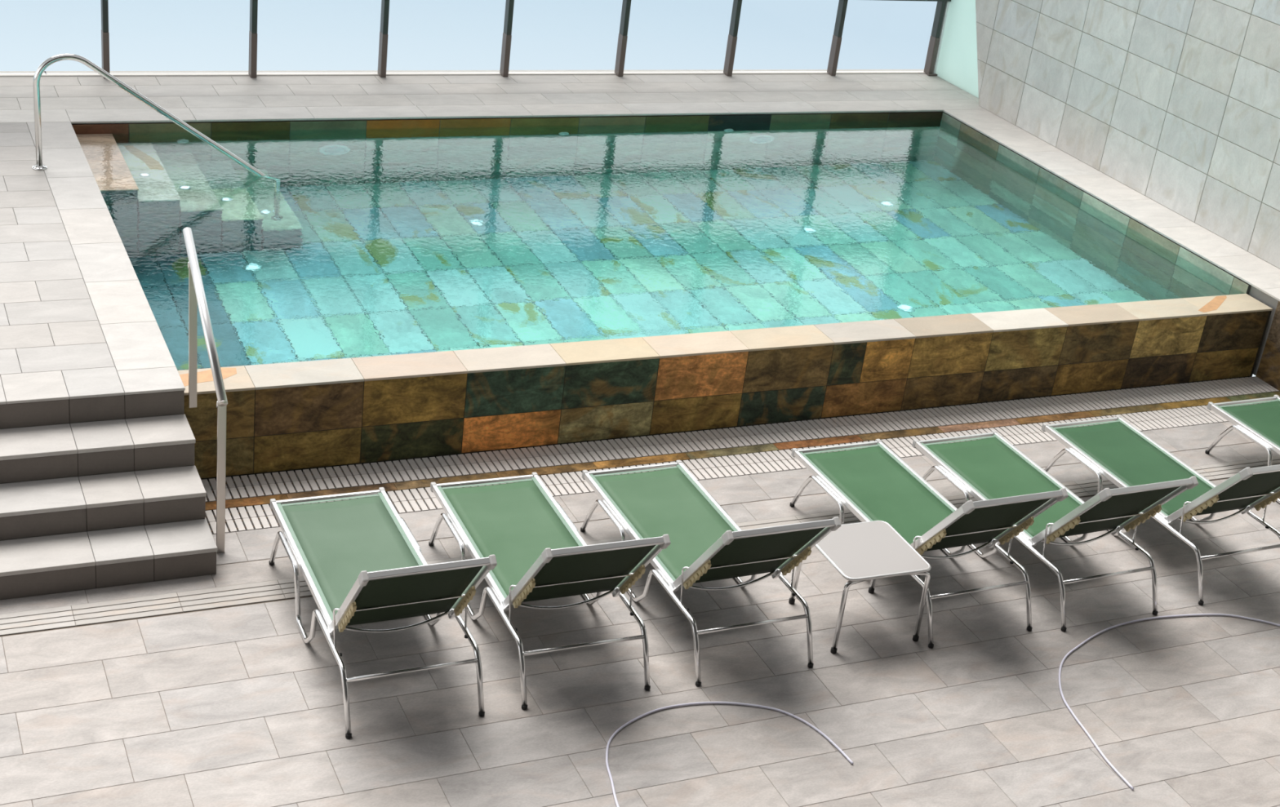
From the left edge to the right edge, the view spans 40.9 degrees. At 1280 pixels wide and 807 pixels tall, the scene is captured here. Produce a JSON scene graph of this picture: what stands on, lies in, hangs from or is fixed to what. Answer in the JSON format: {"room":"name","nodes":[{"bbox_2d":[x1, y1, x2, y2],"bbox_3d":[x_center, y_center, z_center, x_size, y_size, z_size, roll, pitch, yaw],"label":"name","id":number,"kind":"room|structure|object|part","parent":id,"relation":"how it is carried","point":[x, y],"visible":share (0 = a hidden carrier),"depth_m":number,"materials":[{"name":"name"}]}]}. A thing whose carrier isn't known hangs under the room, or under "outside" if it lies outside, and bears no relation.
{"room":"indoor swimming pool","nodes":[
{"label":"indoor swimming pool","id":0,"kind":"room"},
{"bbox_2d":[0,422,1279,806],"bbox_3d":[1.177,2.909,5.160,15.100,0.026,10.570,-5,28,-24],"label":"floor","id":1,"kind":"structure","parent":0,"point":[231,706],"depth_m":8.06,"materials":[{"name":"tile"}]},
{"bbox_2d":[0,391,217,599],"bbox_3d":[-5.034,0.605,7.522,6.109,0.601,0.998,-5,28,-24],"label":"staircase","id":2,"kind":"structure","parent":1,"relation":"on","point":[89,504],"depth_m":8.49,"materials":[{"name":"tile"}]},
{"bbox_2d":[182,227,227,553],"bbox_3d":[-2.217,-0.071,8.728,0.050,1.412,0.950,-5,28,-24],"label":"stair handrail","id":3,"kind":"object","parent":1,"relation":"on","point":[197,296],"visible":1,"depth_m":8.57,"materials":[{"name":"white metal"}]},
{"bbox_3d":[-2.318,-0.340,8.903,0.042,0.807,0.012,-5,28,-24],"label":"post","id":4,"kind":"part","parent":3,"relation":"part of","materials":[{"name":"silver metal"}]},
{"bbox_3d":[-2.168,-0.446,8.548,0.045,0.575,0.947,-5,28,-24],"label":"rail","id":5,"kind":"part","parent":3,"relation":"part of","materials":[{"name":"white metal"}]},
{"bbox_3d":[-2.074,0.380,8.503,0.042,0.835,0.012,-5,28,-24],"label":"post","id":6,"kind":"part","parent":3,"relation":"part of","materials":[{"name":"silver metal"}]},
{"bbox_2d":[268,487,497,738],"bbox_3d":[-1.248,0.707,8.024,0.640,0.857,1.628,-5,28,-24],"label":"sun lounger","id":7,"kind":"object","parent":1,"relation":"on","point":[360,562],"visible":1,"depth_m":8.03,"materials":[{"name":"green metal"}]},
{"bbox_3d":[-1.611,0.754,8.153,0.023,0.038,1.147,-5,28,-24],"label":"seat rail","id":8,"kind":"part","parent":7,"relation":"part of","materials":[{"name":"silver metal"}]},
{"bbox_3d":[-1.260,0.863,7.396,0.023,0.575,0.466,-5,28,-24],"label":"rail","id":9,"kind":"part","parent":7,"relation":"part of","materials":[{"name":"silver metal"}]},
{"bbox_3d":[-1.100,0.708,8.383,0.023,0.038,1.147,-5,28,-24],"label":"seat rail","id":10,"kind":"part","parent":7,"relation":"part of","materials":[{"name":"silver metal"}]},
{"bbox_3d":[-0.749,0.817,7.626,0.023,0.575,0.466,-5,28,-24],"label":"rail","id":11,"kind":"part","parent":7,"relation":"part of","materials":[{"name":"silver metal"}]},
{"bbox_2d":[428,472,671,710],"bbox_3d":[-0.493,0.642,8.358,0.640,0.857,1.628,-5,28,-23],"label":"sun lounger","id":12,"kind":"object","parent":1,"relation":"on","point":[540,553],"visible":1,"depth_m":8.34,"materials":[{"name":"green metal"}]},
{"bbox_3d":[-0.855,0.687,8.491,0.023,0.038,1.147,-5,28,-23],"label":"seat rail","id":13,"kind":"part","parent":12,"relation":"part of","materials":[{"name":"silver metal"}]},
{"bbox_3d":[-0.514,0.797,7.730,0.023,0.575,0.466,-5,28,-23],"label":"rail","id":14,"kind":"part","parent":12,"relation":"part of","materials":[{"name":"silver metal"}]},
{"bbox_3d":[-0.342,0.644,8.715,0.023,0.038,1.147,-5,28,-23],"label":"seat rail","id":15,"kind":"part","parent":12,"relation":"part of","materials":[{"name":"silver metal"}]},
{"bbox_3d":[-0.001,0.754,7.954,0.023,0.575,0.466,-5,28,-23],"label":"rail","id":16,"kind":"part","parent":12,"relation":"part of","materials":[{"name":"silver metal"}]},
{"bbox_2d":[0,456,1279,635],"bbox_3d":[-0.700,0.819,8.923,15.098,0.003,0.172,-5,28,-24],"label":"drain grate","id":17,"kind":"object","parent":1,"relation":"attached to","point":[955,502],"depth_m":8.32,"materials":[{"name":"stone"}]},
{"bbox_2d":[580,460,840,687],"bbox_3d":[0.296,0.589,8.678,0.640,0.857,1.628,-5,28,-24],"label":"sun lounger","id":18,"kind":"object","parent":1,"relation":"on","point":[707,544],"visible":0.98,"depth_m":8.67,"materials":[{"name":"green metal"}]},
{"bbox_3d":[-0.067,0.635,8.806,0.023,0.038,1.147,-5,28,-24],"label":"seat rail","id":19,"kind":"part","parent":18,"relation":"part of","materials":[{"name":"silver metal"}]},
{"bbox_3d":[0.284,0.744,8.050,0.023,0.575,0.466,-5,28,-24],"label":"rail","id":20,"kind":"part","parent":18,"relation":"part of","materials":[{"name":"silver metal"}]},
{"bbox_3d":[0.443,0.589,9.037,0.023,0.038,1.147,-5,28,-24],"label":"seat rail","id":21,"kind":"part","parent":18,"relation":"part of","materials":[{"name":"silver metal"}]},
{"bbox_3d":[0.794,0.698,8.280,0.023,0.575,0.466,-5,28,-24],"label":"rail","id":22,"kind":"part","parent":18,"relation":"part of","materials":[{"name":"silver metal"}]},
{"bbox_2d":[605,702,853,806],"bbox_3d":[0.255,1.573,7.614,1.267,0.011,0.750,-13,32,-36],"label":"hose","id":23,"kind":"object","parent":1,"relation":"on","point":[836,746],"visible":1,"depth_m":7.89,"materials":[{"name":"white plastic"}]},
{"bbox_2d":[788,520,931,653],"bbox_3d":[1.115,0.921,8.698,0.508,0.435,0.497,-5,28,-23],"label":"side table","id":24,"kind":"object","parent":1,"relation":"on","point":[860,552],"visible":0.83,"depth_m":8.57,"materials":[{"name":"grey plastic"}]},
{"bbox_3d":[0.872,0.843,8.803,0.154,0.402,0.030,1,27,-13],"label":"leg","id":25,"kind":"part","parent":24,"relation":"part of","materials":[{"name":"silver metal"}]},
{"bbox_3d":[1.036,1.032,8.459,0.154,0.402,0.030,-11,31,-33],"label":"leg","id":26,"kind":"part","parent":24,"relation":"part of","materials":[{"name":"silver metal"}]},
{"bbox_3d":[1.193,0.818,8.942,0.154,0.402,0.030,-11,31,-33],"label":"leg","id":27,"kind":"part","parent":24,"relation":"part of","materials":[{"name":"silver metal"}]},
{"bbox_3d":[1.357,1.006,8.597,0.154,0.402,0.030,1,27,-13],"label":"leg","id":28,"kind":"part","parent":24,"relation":"part of","materials":[{"name":"silver metal"}]},
{"bbox_2d":[790,439,1068,648],"bbox_3d":[1.479,0.483,9.209,0.640,0.857,1.628,-5,29,-25],"label":"sun lounger","id":29,"kind":"object","parent":1,"relation":"on","point":[871,481],"visible":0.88,"depth_m":9.28,"materials":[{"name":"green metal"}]},
{"bbox_3d":[1.115,0.531,9.335,0.023,0.038,1.147,-5,29,-25],"label":"seat rail","id":30,"kind":"part","parent":29,"relation":"part of","materials":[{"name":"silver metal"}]},
{"bbox_3d":[1.624,0.483,9.569,0.023,0.038,1.147,-5,29,-25],"label":"seat rail","id":31,"kind":"part","parent":29,"relation":"part of","materials":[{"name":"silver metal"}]},
{"bbox_3d":[1.473,0.639,8.581,0.023,0.575,0.466,-5,29,-25],"label":"rail","id":32,"kind":"part","parent":29,"relation":"part of","materials":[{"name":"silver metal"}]},
{"bbox_3d":[1.981,0.591,8.816,0.023,0.575,0.466,-5,29,-25],"label":"rail","id":33,"kind":"part","parent":29,"relation":"part of","materials":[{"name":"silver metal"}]},
{"bbox_2d":[911,430,1198,631],"bbox_3d":[2.217,0.437,9.499,0.640,0.857,1.628,-6,29,-25],"label":"sun lounger","id":34,"kind":"object","parent":1,"relation":"on","point":[990,468],"visible":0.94,"depth_m":9.50,"materials":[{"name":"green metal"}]},
{"bbox_3d":[1.853,0.486,9.624,0.023,0.038,1.147,-6,29,-25],"label":"seat rail","id":35,"kind":"part","parent":34,"relation":"part of","materials":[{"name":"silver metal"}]},
{"bbox_3d":[2.361,0.436,9.860,0.023,0.038,1.147,-6,29,-25],"label":"seat rail","id":36,"kind":"part","parent":34,"relation":"part of","materials":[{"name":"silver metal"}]},
{"bbox_3d":[2.213,0.594,8.871,0.023,0.575,0.466,-6,29,-25],"label":"rail","id":37,"kind":"part","parent":34,"relation":"part of","materials":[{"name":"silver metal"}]},
{"bbox_3d":[2.720,0.545,9.107,0.023,0.575,0.466,-6,29,-25],"label":"rail","id":38,"kind":"part","parent":34,"relation":"part of","materials":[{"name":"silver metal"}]},
{"bbox_2d":[1041,415,1279,605],"bbox_3d":[3.070,0.349,9.908,0.640,0.857,1.628,-5,29,-25],"label":"sun lounger","id":39,"kind":"object","parent":1,"relation":"on","point":[1116,450],"visible":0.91,"depth_m":10.03,"materials":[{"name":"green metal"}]},
{"bbox_3d":[2.706,0.396,10.034,0.023,0.038,1.147,-5,29,-25],"label":"seat rail","id":40,"kind":"part","parent":39,"relation":"part of","materials":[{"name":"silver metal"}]},
{"bbox_3d":[3.215,0.348,10.268,0.023,0.038,1.147,-5,29,-25],"label":"seat rail","id":41,"kind":"part","parent":39,"relation":"part of","materials":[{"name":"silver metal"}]},
{"bbox_3d":[3.062,0.505,9.280,0.023,0.575,0.466,-5,29,-25],"label":"rail","id":42,"kind":"part","parent":39,"relation":"part of","materials":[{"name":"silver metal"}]},
{"bbox_3d":[3.571,0.457,9.513,0.023,0.575,0.466,-5,29,-25],"label":"rail","id":43,"kind":"part","parent":39,"relation":"part of","materials":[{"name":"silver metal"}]},
{"bbox_2d":[1058,613,1279,790],"bbox_3d":[2.680,1.351,8.713,2.065,0.011,0.823,-18,36,-42],"label":"hose","id":44,"kind":"object","parent":1,"relation":"on","point":[1125,780],"visible":1,"depth_m":8.84,"materials":[{"name":"white plastic"}]},
{"bbox_2d":[1204,395,1279,504],"bbox_3d":[4.277,0.219,10.495,0.640,0.857,1.628,-5,29,-25],"label":"sun lounger","id":45,"kind":"object","parent":1,"relation":"on","point":[1260,423],"visible":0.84,"depth_m":10.96,"materials":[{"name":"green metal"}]},
{"bbox_3d":[3.913,0.267,10.621,0.023,0.038,1.147,-5,29,-25],"label":"seat rail","id":46,"kind":"part","parent":45,"relation":"part of","materials":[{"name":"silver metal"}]},
{"bbox_2d":[0,69,1279,429],"bbox_3d":[-2.439,-1.068,11.631,14.455,0.617,6.259,-5,28,-24],"label":"pool deck","id":47,"kind":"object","parent":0,"point":[77,320],"visible":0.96,"depth_m":12.95,"materials":[{"name":"tile"}]},
{"bbox_2d":[31,53,265,176],"bbox_3d":[-3.322,-1.567,11.927,1.706,1.756,0.100,-5,28,-24],"label":"pool handrail","id":48,"kind":"object","parent":47,"relation":"attached to","point":[37,104],"visible":0.68,"depth_m":11.51,"materials":[{"name":"silver metal"}]},
{"bbox_2d":[71,111,1251,294],"bbox_3d":[0.036,-0.830,12.712,7.632,1.363,4.107,-5,28,-24],"label":"wall","id":49,"kind":"structure","parent":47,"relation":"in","point":[1174,247],"depth_m":13.78,"materials":[{"name":"tile"}]},
{"bbox_2d":[75,120,1244,370],"bbox_3d":[0.031,-0.785,12.732,7.588,1.324,4.065,-5,28,-24],"label":"pool water","id":50,"kind":"object","parent":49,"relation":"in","point":[364,242],"visible":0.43,"depth_m":12.03,"materials":[{"name":"teal liquid"}]},
{"bbox_2d":[204,402,1266,534],"bbox_3d":[1.142,0.352,10.472,7.670,0.085,0.245,-5,28,-24],"label":"drain grate","id":51,"kind":"object","parent":47,"relation":"in","point":[419,500],"visible":0.41,"depth_m":10.23,"materials":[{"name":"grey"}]},
{"bbox_3d":[1.131,0.328,10.453,7.600,0.008,0.159,-5,28,-24],"label":"rod","id":52,"kind":"part","parent":51,"relation":"part of","materials":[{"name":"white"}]},
{"bbox_2d":[200,376,1279,502],"bbox_3d":[1.008,0.205,10.740,7.670,0.085,0.246,-5,28,-24],"label":"drain grate","id":53,"kind":"object","parent":47,"relation":"in","point":[463,464],"visible":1,"depth_m":10.44,"materials":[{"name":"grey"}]},
{"bbox_3d":[0.998,0.180,10.721,7.600,0.008,0.159,-5,28,-24],"label":"rod","id":54,"kind":"part","parent":53,"relation":"part of","materials":[{"name":"white"}]},
{"bbox_2d":[204,391,1279,511],"bbox_3d":[1.079,0.270,10.602,7.635,0.066,0.086,-5,28,-24],"label":"drainage channel","id":55,"kind":"structure","parent":47,"relation":"attached to","point":[261,500],"depth_m":10.38,"materials":[{"name":"stone"}]},
{"bbox_2d":[182,311,1271,479],"bbox_3d":[0.826,-0.111,10.729,7.880,0.606,0.154,-5,28,-24],"label":"wall","id":56,"kind":"structure","parent":0,"point":[291,428],"depth_m":10.42,"materials":[{"name":"tile"}]},
{"bbox_2d":[177,293,1272,395],"bbox_3d":[0.973,-0.417,10.706,7.578,0.015,0.277,-5,28,-24],"label":"trim","id":57,"kind":"structure","parent":56,"relation":"on","point":[286,375],"depth_m":10.39,"materials":[{"name":"stone"}]},
{"bbox_2d":[975,0,1279,269],"bbox_3d":[6.100,-2.147,9.557,0.164,6.320,17.856,-5,28,-24],"label":"wall","id":58,"kind":"structure","parent":0,"point":[1176,102],"depth_m":13.67,"materials":[{"name":"tile"}]},
{"bbox_2d":[873,0,978,97],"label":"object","id":59,"kind":"structure","parent":58,"relation":"in","point":[956,60],"depth_m":16.30,"materials":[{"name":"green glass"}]},
{"bbox_3d":[3.160,-5.636,15.544,0.025,5.433,0.075,-5,28,-24],"label":"corner post","id":60,"kind":"part","parent":59,"relation":"part of","materials":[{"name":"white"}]},
{"bbox_3d":[-2.914,-7.585,11.514,14.555,0.150,0.200,-5,28,-24],"label":"wall","id":61,"kind":"structure","parent":0,"visible":0},
{"bbox_2d":[0,73,102,76],"bbox_3d":[-4.421,-4.957,12.136,1.104,5.433,0.095,-5,28,-24],"label":"window","id":62,"kind":"structure","parent":61,"relation":"in","point":[2,74],"depth_m":13.39,"materials":[{"name":"grey metal"}]},
{"bbox_2d":[100,0,248,78],"bbox_3d":[-3.396,-5.049,12.597,1.159,5.433,0.095,-5,28,-24],"label":"window","id":63,"kind":"structure","parent":61,"relation":"in","point":[104,3],"depth_m":13.45,"materials":[{"name":"grey metal"}]},
{"bbox_3d":[-3.700,-2.640,13.807,1.107,0.008,0.035,-5,28,-24],"label":"sill","id":64,"kind":"part","parent":63,"relation":"part of","materials":[{"name":"grey paint"}]},
{"bbox_2d":[248,0,378,78],"bbox_3d":[-2.376,-5.140,13.055,1.091,5.433,0.095,-5,28,-24],"label":"window","id":65,"kind":"structure","parent":61,"relation":"in","point":[252,68],"depth_m":13.93,"materials":[{"name":"grey metal"}]},
{"bbox_3d":[-2.681,-2.732,14.265,1.039,0.008,0.035,-5,28,-24],"label":"sill","id":66,"kind":"part","parent":65,"relation":"part of","materials":[{"name":"grey paint"}]},
{"bbox_2d":[377,0,501,77],"bbox_3d":[-1.385,-5.228,13.500,1.097,5.433,0.095,-5,28,-24],"label":"window","id":67,"kind":"structure","parent":61,"relation":"in","point":[383,43],"depth_m":14.35,"materials":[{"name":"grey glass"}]},
{"bbox_3d":[-1.690,-2.820,14.710,1.045,0.008,0.035,-5,28,-24],"label":"sill","id":68,"kind":"part","parent":67,"relation":"part of","materials":[{"name":"grey paint"}]},
{"bbox_2d":[499,0,620,77],"bbox_3d":[-0.393,-5.317,13.945,1.094,5.433,0.095,-5,28,-24],"label":"window","id":69,"kind":"structure","parent":61,"relation":"in","point":[506,41],"depth_m":14.80,"materials":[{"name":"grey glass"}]},
{"bbox_3d":[-0.697,-2.909,15.156,1.042,0.008,0.035,-5,28,-24],"label":"sill","id":70,"kind":"part","parent":69,"relation":"part of","materials":[{"name":"grey paint"}]},
{"bbox_2d":[614,0,724,76],"bbox_3d":[0.600,-5.406,14.391,1.099,5.433,0.095,-5,28,-24],"label":"window","id":71,"kind":"structure","parent":61,"relation":"in","point":[622,39],"depth_m":15.25,"materials":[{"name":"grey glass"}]},
{"bbox_3d":[0.296,-2.997,15.602,1.047,0.008,0.035,-5,28,-24],"label":"sill","id":72,"kind":"part","parent":71,"relation":"part of","materials":[{"name":"grey paint"}]},
{"bbox_2d":[723,0,828,75],"bbox_3d":[1.601,-5.495,14.841,1.109,5.433,0.095,-5,28,-24],"label":"window","id":73,"kind":"structure","parent":61,"relation":"in","point":[736,8],"depth_m":15.66,"materials":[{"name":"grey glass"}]},
{"bbox_3d":[1.296,-3.087,16.051,1.057,0.008,0.035,-5,28,-24],"label":"sill","id":74,"kind":"part","parent":73,"relation":"part of","materials":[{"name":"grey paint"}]},
{"bbox_2d":[826,0,924,75],"bbox_3d":[2.598,-5.584,15.289,1.094,5.433,0.095,-5,28,-24],"label":"window","id":75,"kind":"structure","parent":61,"relation":"in","point":[842,4],"depth_m":16.13,"materials":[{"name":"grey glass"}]},
{"bbox_3d":[2.294,-3.176,16.499,1.042,0.008,0.035,-5,28,-24],"label":"sill","id":76,"kind":"part","parent":75,"relation":"part of","materials":[{"name":"grey paint"}]},
{"bbox_2d":[924,1,946,75],"bbox_3d":[3.114,-5.630,15.520,0.048,5.433,0.095,-5,28,-24],"label":"window","id":77,"kind":"structure","parent":61,"relation":"in","point":[940,6],"depth_m":16.52,"materials":[{"name":"grey metal"}]}
]}

